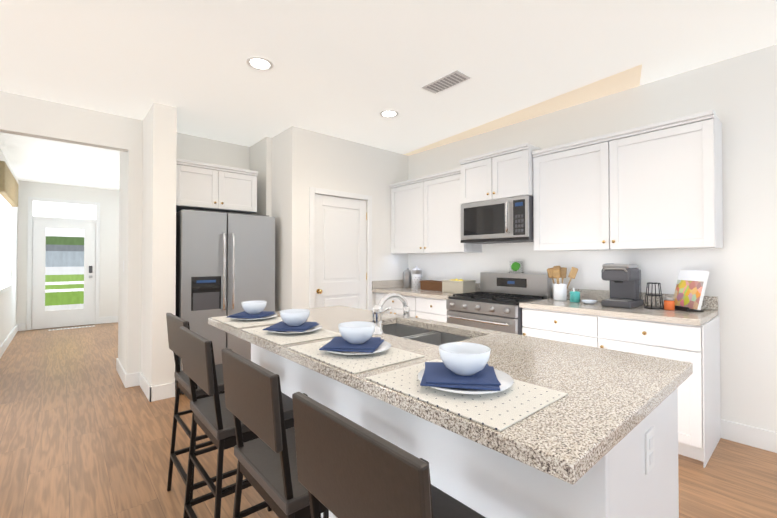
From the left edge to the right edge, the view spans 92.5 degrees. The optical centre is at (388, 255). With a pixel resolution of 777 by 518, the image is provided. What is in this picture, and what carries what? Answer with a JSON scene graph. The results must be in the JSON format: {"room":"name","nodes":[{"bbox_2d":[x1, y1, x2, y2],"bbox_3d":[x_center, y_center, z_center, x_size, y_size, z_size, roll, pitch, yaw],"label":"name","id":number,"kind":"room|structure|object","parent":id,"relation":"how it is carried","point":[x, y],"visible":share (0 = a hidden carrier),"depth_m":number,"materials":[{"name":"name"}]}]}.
{"room":"kitchen","nodes":[
{"label":"kitchen","id":0,"kind":"room"},
{"bbox_2d":[0,148,17,345],"bbox_3d":[-5.191,-0.029,4.897,0.120,2.740,4.800,1,-1,-41],"label":"wall","id":1,"kind":"structure","parent":0,"point":[8,310],"depth_m":6.05,"materials":[{"name":"white paint"}]},
{"bbox_2d":[0,195,11,294],"bbox_3d":[-5.353,-0.305,5.191,0.020,1.620,1.690,1,-1,-41],"label":"window","id":2,"kind":"structure","parent":1,"relation":"in","point":[5,244],"depth_m":5.30,"materials":[{"name":"white"}]},
{"bbox_2d":[0,161,18,206],"bbox_3d":[-5.336,-0.970,5.226,0.078,0.370,1.830,1,-1,-41],"label":"window valance","id":3,"kind":"object","parent":1,"relation":"attached to","point":[9,187],"visible":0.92,"depth_m":4.94,"materials":[{"name":"fabric"}]},
{"bbox_2d":[0,324,18,357],"bbox_3d":[-5.096,1.274,4.876,0.022,0.135,4.936,1,-1,-41],"label":"baseboard","id":4,"kind":"structure","parent":1,"relation":"attached to","point":[5,344],"depth_m":5.59,"materials":[{"name":"white"}]},
{"bbox_2d":[17,180,118,329],"bbox_3d":[-5.606,0.004,7.802,3.320,2.740,0.120,1,-1,-41],"label":"wall","id":5,"kind":"structure","parent":0,"point":[108,199],"depth_m":7.48,"materials":[{"name":"white paint"}]},
{"bbox_2d":[27,197,99,329],"bbox_3d":[-6.213,0.142,7.150,1.050,2.450,0.060,1,-1,-41],"label":"door","id":6,"kind":"structure","parent":5,"relation":"attached to","point":[39,316],"depth_m":7.13,"materials":[{"name":"white"}]},
{"bbox_2d":[33,201,95,219],"bbox_3d":[-6.227,-0.873,7.178,0.920,0.280,0.008,1,-1,-41],"label":"transom window","id":7,"kind":"structure","parent":5,"relation":"attached to","point":[59,210],"depth_m":7.15,"materials":[{"name":"white glass"}]},
{"bbox_2d":[99,316,117,323],"bbox_3d":[-5.117,1.310,8.124,1.900,0.135,0.016,1,-1,-41],"label":"baseboard","id":8,"kind":"structure","parent":5,"relation":"attached to","point":[109,319],"depth_m":7.59,"materials":[{"name":"white wood"}]},
{"bbox_2d":[0,91,142,373],"bbox_3d":[-4.612,-0.060,2.137,5.360,2.740,0.120,1,-1,-41],"label":"wall","id":9,"kind":"structure","parent":0,"point":[23,115],"depth_m":3.71,"materials":[{"name":"white paint"}]},
{"bbox_2d":[118,151,126,369],"bbox_3d":[-2.909,-0.037,4.169,0.120,2.740,0.700,1,-1,-41],"label":"wall","id":10,"kind":"structure","parent":0,"point":[122,258],"depth_m":4.11,"materials":[{"name":"white paint"}]},
{"bbox_2d":[116,358,128,387],"bbox_3d":[-2.915,1.265,4.059,0.016,0.135,0.836,1,-1,-41],"label":"baseboard","id":11,"kind":"structure","parent":10,"relation":"attached to","point":[123,375],"depth_m":3.93,"materials":[{"name":"white wood"}]},
{"bbox_2d":[141,102,176,386],"bbox_3d":[-2.381,-0.041,3.801,0.190,2.740,0.890,1,-1,-41],"label":"wall","id":12,"kind":"structure","parent":0,"point":[159,225],"depth_m":3.48,"materials":[{"name":"white paint"}]},
{"bbox_2d":[138,372,152,401],"bbox_3d":[-2.358,1.259,3.603,0.016,0.135,0.616,1,-1,-41],"label":"baseboard","id":13,"kind":"structure","parent":12,"relation":"attached to","point":[144,384],"depth_m":3.54,"materials":[{"name":"white wood"}]},
{"bbox_2d":[176,132,249,212],"bbox_3d":[-1.508,-0.027,5.074,2.800,2.740,0.120,1,-1,-41],"label":"wall","id":14,"kind":"structure","parent":0,"point":[205,150],"depth_m":4.48,"materials":[{"name":"white paint"}]},
{"bbox_2d":[176,158,257,213],"bbox_3d":[-1.993,-0.727,4.160,0.843,0.460,0.626,1,-1,-41],"label":"upper cabinet","id":15,"kind":"object","parent":14,"relation":"attached to","point":[207,186],"visible":0.88,"depth_m":3.93,"materials":[{"name":"white"}]},
{"bbox_2d":[250,129,286,310],"bbox_3d":[-1.406,-0.033,4.467,0.185,2.740,0.930,1,-1,-41],"label":"wall","id":16,"kind":"structure","parent":0,"point":[268,159],"depth_m":4.30,"materials":[{"name":"white paint"}]},
{"bbox_2d":[287,126,407,309],"bbox_3d":[-0.422,-0.032,4.629,1.750,2.740,0.120,1,-1,-41],"label":"wall","id":17,"kind":"structure","parent":0,"point":[320,160],"depth_m":4.39,"materials":[{"name":"white paint"}]},
{"bbox_2d":[309,187,371,309],"bbox_3d":[-0.555,0.285,4.436,0.884,2.102,0.091,1,-1,-41],"label":"door","id":18,"kind":"structure","parent":17,"relation":"attached to","point":[337,253],"depth_m":4.43,"materials":[{"name":"white"}]},
{"bbox_2d":[0,322,776,517],"bbox_3d":[-2.186,1.356,1.731,8.500,0.100,13.900,1,-1,-41],"label":"floor","id":19,"kind":"structure","parent":0,"point":[85,432],"depth_m":2.46,"materials":[{"name":"brown wood"}]},
{"bbox_2d":[48,325,94,330],"bbox_3d":[-5.979,1.361,7.036,0.670,0.007,0.120,1,-1,-41],"label":"threshold","id":20,"kind":"object","parent":19,"relation":"in","point":[70,328],"visible":0.98,"depth_m":6.98,"materials":[{"name":"white metal"}]},
{"bbox_2d":[166,313,236,517],"bbox_3d":[-0.940,0.812,2.048,0.432,0.995,0.448,1,-1,-41],"label":"stool","id":21,"kind":"object","parent":19,"relation":"on","point":[175,323],"visible":0.48,"depth_m":1.96,"materials":[{"name":"black wood"}]},
{"bbox_2d":[175,209,274,394],"bbox_3d":[-1.834,0.442,4.074,0.930,1.780,0.850,1,-1,-41],"label":"fridge","id":22,"kind":"object","parent":19,"relation":"on","point":[225,263],"visible":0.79,"depth_m":3.73,"materials":[{"name":"grey metal"}]},
{"bbox_2d":[180,326,293,517],"bbox_3d":[-0.625,0.808,1.620,0.432,0.995,0.448,1,-1,-41],"label":"stool","id":23,"kind":"object","parent":19,"relation":"on","point":[212,417],"visible":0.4,"depth_m":1.47,"materials":[{"name":"black leather"}]},
{"bbox_2d":[221,348,328,517],"bbox_3d":[-0.263,0.803,1.220,0.432,0.995,0.448,1,-1,-41],"label":"stool","id":24,"kind":"object","parent":19,"relation":"on","point":[267,464],"visible":0.46,"depth_m":1.07,"materials":[{"name":"black leather"}]},
{"bbox_2d":[292,392,485,517],"bbox_3d":[0.078,0.799,0.807,0.432,0.995,0.448,1,-1,-41],"label":"stool","id":25,"kind":"object","parent":19,"relation":"on","point":[347,468],"visible":1,"depth_m":0.67,"materials":[{"name":"black leather"}]},
{"bbox_2d":[372,280,479,322],"bbox_3d":[0.443,0.827,4.464,0.648,1.020,1.248,1,-1,-41],"label":"base cabinet","id":26,"kind":"object","parent":19,"relation":"on","point":[427,304],"visible":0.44,"depth_m":4.23,"materials":[{"name":"white"}]},
{"bbox_2d":[403,268,410,287],"bbox_3d":[0.259,0.291,4.948,0.124,0.260,0.124,1,-1,-41],"label":"canister","id":27,"kind":"object","parent":26,"relation":"on","point":[407,278],"visible":0.92,"depth_m":4.90,"materials":[{"name":"silver metal"}]},
{"bbox_2d":[411,266,421,288],"bbox_3d":[0.362,0.274,4.800,0.136,0.290,0.136,1,-1,-41],"label":"canister","id":28,"kind":"object","parent":26,"relation":"on","point":[416,275],"visible":0.96,"depth_m":4.74,"materials":[{"name":"silver metal"}]},
{"bbox_2d":[420,280,441,290],"bbox_3d":[0.590,0.362,4.566,0.215,0.109,0.378,1,-1,-41],"label":"basket","id":29,"kind":"object","parent":26,"relation":"on","point":[434,285],"visible":0.67,"depth_m":4.51,"materials":[{"name":"wood"}]},
{"bbox_2d":[441,279,475,293],"bbox_3d":[0.793,0.335,4.205,0.245,0.155,0.305,1,-1,-41],"label":"basket","id":30,"kind":"object","parent":26,"relation":"on","point":[458,286],"visible":1,"depth_m":4.12,"materials":[{"name":"wicker"}]},
{"bbox_2d":[251,345,678,517],"bbox_3d":[0.061,0.869,1.912,0.715,0.879,2.184,1,-1,-41],"label":"kitchen island","id":31,"kind":"object","parent":19,"relation":"on","point":[639,480],"depth_m":1.14,"materials":[{"name":"white"}]},
{"bbox_2d":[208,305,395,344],"bbox_3d":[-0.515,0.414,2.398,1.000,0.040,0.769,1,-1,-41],"label":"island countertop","id":32,"kind":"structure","parent":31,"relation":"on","point":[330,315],"depth_m":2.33,"materials":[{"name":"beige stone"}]},
{"bbox_2d":[211,301,282,327],"bbox_3d":[-0.842,0.337,2.279,0.330,0.108,0.470,1,-1,-41],"label":"place setting","id":33,"kind":"object","parent":32,"relation":"on","point":[253,313],"visible":1,"depth_m":2.23,"materials":[{"name":"white ceramic"}]},
{"bbox_2d":[241,309,340,344],"bbox_3d":[-0.490,0.333,1.876,0.330,0.108,0.470,1,-1,-41],"label":"place setting","id":34,"kind":"object","parent":32,"relation":"on","point":[293,326],"visible":1,"depth_m":1.82,"materials":[{"name":"beige fabric"}]},
{"bbox_2d":[256,317,499,380],"bbox_3d":[-0.032,0.408,1.845,1.000,0.040,0.700,1,-1,-41],"label":"island countertop","id":35,"kind":"structure","parent":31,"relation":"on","point":[404,343],"depth_m":1.69,"materials":[{"name":"beige stone"}]},
{"bbox_2d":[287,321,424,373],"bbox_3d":[-0.141,0.328,1.477,0.330,0.108,0.470,1,-1,-41],"label":"place setting","id":36,"kind":"object","parent":35,"relation":"on","point":[356,347],"visible":1,"depth_m":1.42,"materials":[{"name":"beige fabric"}]},
{"bbox_2d":[368,293,409,332],"bbox_3d":[0.041,0.289,1.882,0.251,0.198,0.145,1,-1,-41],"label":"faucet","id":37,"kind":"object","parent":35,"relation":"on","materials":[{"name":"silver metal"}]},
{"bbox_2d":[388,321,471,344],"bbox_3d":[0.132,0.519,1.987,0.415,0.204,0.720,1,-1,-41],"label":"sink","id":38,"kind":"object","parent":35,"relation":"in","point":[401,328],"depth_m":2.10,"materials":[{"name":"silver metal"}]},
{"bbox_2d":[336,333,691,488],"bbox_3d":[0.454,0.401,1.290,1.000,0.040,0.775,1,-1,-41],"label":"island countertop","id":39,"kind":"structure","parent":31,"relation":"on","point":[612,393],"depth_m":1.02,"materials":[{"name":"beige stone"}]},
{"bbox_2d":[365,342,567,430],"bbox_3d":[0.207,0.324,1.078,0.330,0.108,0.470,1,-1,-41],"label":"place setting","id":40,"kind":"object","parent":39,"relation":"on","point":[465,380],"visible":1,"depth_m":1.01,"materials":[{"name":"beige fabric"}]},
{"bbox_2d":[446,272,550,334],"bbox_3d":[1.061,0.752,3.659,0.722,1.150,0.764,1,-1,-41],"label":"range","id":41,"kind":"object","parent":19,"relation":"on","point":[495,301],"visible":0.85,"depth_m":3.58,"materials":[{"name":"grey metal"}]},
{"bbox_2d":[509,261,523,272],"bbox_3d":[1.320,0.116,3.853,0.036,0.125,0.150,1,-1,-41],"label":"frame","id":42,"kind":"object","parent":41,"relation":"on","point":[515,266],"visible":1,"depth_m":3.84,"materials":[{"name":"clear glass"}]},
{"bbox_2d":[519,288,720,467],"bbox_3d":[1.767,0.810,2.949,0.648,1.020,1.217,1,-1,-41],"label":"base cabinet","id":43,"kind":"object","parent":19,"relation":"on","point":[693,338],"visible":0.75,"depth_m":2.55,"materials":[{"name":"white wood"}]},
{"bbox_2d":[547,266,577,300],"bbox_3d":[1.579,0.246,3.391,0.204,0.315,0.265,1,-1,-41],"label":"utensil crock","id":44,"kind":"object","parent":43,"relation":"on","point":[559,289],"visible":1,"depth_m":3.35,"materials":[{"name":"white ceramic"}]},
{"bbox_2d":[570,287,579,302],"bbox_3d":[1.610,0.339,3.226,0.111,0.125,0.080,1,-1,-41],"label":"soap dispenser","id":45,"kind":"object","parent":43,"relation":"on","point":[574,296],"visible":1,"depth_m":3.20,"materials":[{"name":"ceramic"}]},
{"bbox_2d":[581,300,596,303],"bbox_3d":[1.672,0.385,3.102,0.124,0.030,0.124,1,-1,-41],"label":"dish","id":46,"kind":"object","parent":43,"relation":"on","point":[589,301],"visible":1,"depth_m":3.07,"materials":[{"name":"white ceramic"}]},
{"bbox_2d":[601,264,642,308],"bbox_3d":[1.851,0.230,2.954,0.346,0.338,0.210,1,-1,-41],"label":"coffee maker","id":47,"kind":"object","parent":43,"relation":"on","point":[625,284],"visible":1,"depth_m":2.90,"materials":[{"name":"grey plastic"}]},
{"bbox_2d":[644,282,663,308],"bbox_3d":[2.011,0.301,2.821,0.127,0.193,0.127,1,-1,-41],"label":"wire rack","id":48,"kind":"object","parent":43,"relation":"on","point":[651,295],"visible":0.98,"depth_m":2.81,"materials":[{"name":"black metal"}]},
{"bbox_2d":[664,298,674,309],"bbox_3d":[2.062,0.353,2.732,0.066,0.087,0.066,1,-1,-41],"label":"candle jar","id":49,"kind":"object","parent":43,"relation":"on","point":[669,303],"visible":1,"depth_m":2.71,"materials":[{"name":"orange glass"}]},
{"bbox_2d":[675,305,703,311],"bbox_3d":[2.174,0.381,2.724,0.122,0.030,0.180,0,-1,-1],"label":"cookbook stand","id":50,"kind":"object","parent":43,"relation":"on","point":[681,308],"visible":0.6,"depth_m":2.65,"materials":[{"name":"black plastic"}]},
{"bbox_2d":[673,270,708,309],"bbox_3d":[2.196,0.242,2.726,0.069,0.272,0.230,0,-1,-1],"label":"cookbook","id":51,"kind":"object","parent":50,"relation":"on","point":[688,289],"visible":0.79,"depth_m":2.71,"materials":[{"name":"multicoloured paper"}]},
{"bbox_2d":[720,419,776,452],"bbox_3d":[3.898,1.230,0.989,0.016,0.135,4.535,1,-1,-41],"label":"baseboard","id":52,"kind":"structure","parent":19,"relation":"on","point":[756,437],"depth_m":2.58,"materials":[{"name":"white"}]},
{"bbox_2d":[0,0,776,189],"bbox_3d":[-2.186,-1.484,1.763,8.500,0.100,13.900,1,-1,-41],"label":"ceiling","id":53,"kind":"structure","parent":0,"point":[350,70],"depth_m":2.67,"materials":[{"name":"white paint"}]},
{"bbox_2d":[246,56,272,70],"bbox_3d":[-0.950,-1.417,2.749,0.190,0.009,0.190,1,-1,-41],"label":"recessed light","id":54,"kind":"object","parent":53,"relation":"in","point":[260,63],"visible":1,"depth_m":2.75,"materials":[{"name":"white"}]},
{"bbox_2d":[380,110,398,117],"bbox_3d":[0.006,-1.407,3.691,0.190,0.009,0.190,1,-1,-41],"label":"recessed light","id":55,"kind":"object","parent":53,"relation":"in","point":[389,113],"visible":1,"depth_m":3.68,"materials":[{"name":"white"}]},
{"bbox_2d":[421,70,470,93],"bbox_3d":[0.466,-1.415,3.043,0.180,0.009,0.380,1,-1,-41],"label":"ceiling vent","id":56,"kind":"object","parent":53,"relation":"in","point":[454,78],"visible":1,"depth_m":3.03,"materials":[{"name":"white"}]},
{"bbox_2d":[404,64,641,155],"bbox_3d":[1.077,-1.408,3.962,0.389,0.001,2.879,1,-1,-41],"label":"ceiling","id":57,"kind":"structure","parent":53,"relation":"attached to","point":[629,78],"depth_m":3.41,"materials":[{"name":"beige"}]},
{"bbox_2d":[408,44,776,431],"bbox_3d":[2.526,-0.053,2.677,0.120,2.740,9.100,1,-1,-41],"label":"wall","id":58,"kind":"structure","parent":0,"point":[737,95],"depth_m":2.70,"materials":[{"name":"white paint"}]},
{"bbox_2d":[390,168,481,253],"bbox_3d":[0.539,-0.493,4.591,0.356,0.918,1.206,1,-1,-41],"label":"upper cabinet","id":59,"kind":"object","parent":58,"relation":"attached to","point":[425,214],"visible":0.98,"depth_m":4.44,"materials":[{"name":"white"}]},
{"bbox_2d":[459,143,540,203],"bbox_3d":[1.167,-0.793,3.822,0.426,0.475,0.776,1,-1,-41],"label":"upper cabinet","id":60,"kind":"object","parent":58,"relation":"attached to","point":[504,173],"visible":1,"depth_m":3.65,"materials":[{"name":"white wood"}]},
{"bbox_2d":[461,195,533,243],"bbox_3d":[1.155,-0.346,3.806,0.458,0.410,0.770,1,-1,-41],"label":"microwave","id":61,"kind":"object","parent":60,"relation":"attached to","point":[508,220],"visible":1,"depth_m":3.64,"materials":[{"name":"grey metal"}]},
{"bbox_2d":[532,137,599,250],"bbox_3d":[1.693,-0.508,3.292,0.328,0.918,0.700,1,-1,-41],"label":"upper cabinet","id":62,"kind":"object","parent":58,"relation":"attached to","point":[566,217],"depth_m":3.23,"materials":[{"name":"white wood"}]},
{"bbox_2d":[596,110,722,249],"bbox_3d":[2.072,-0.513,2.858,0.328,0.918,0.700,1,-1,-41],"label":"upper cabinet","id":63,"kind":"object","parent":58,"relation":"attached to","point":[658,185],"depth_m":2.71,"materials":[{"name":"white"}]}
]}

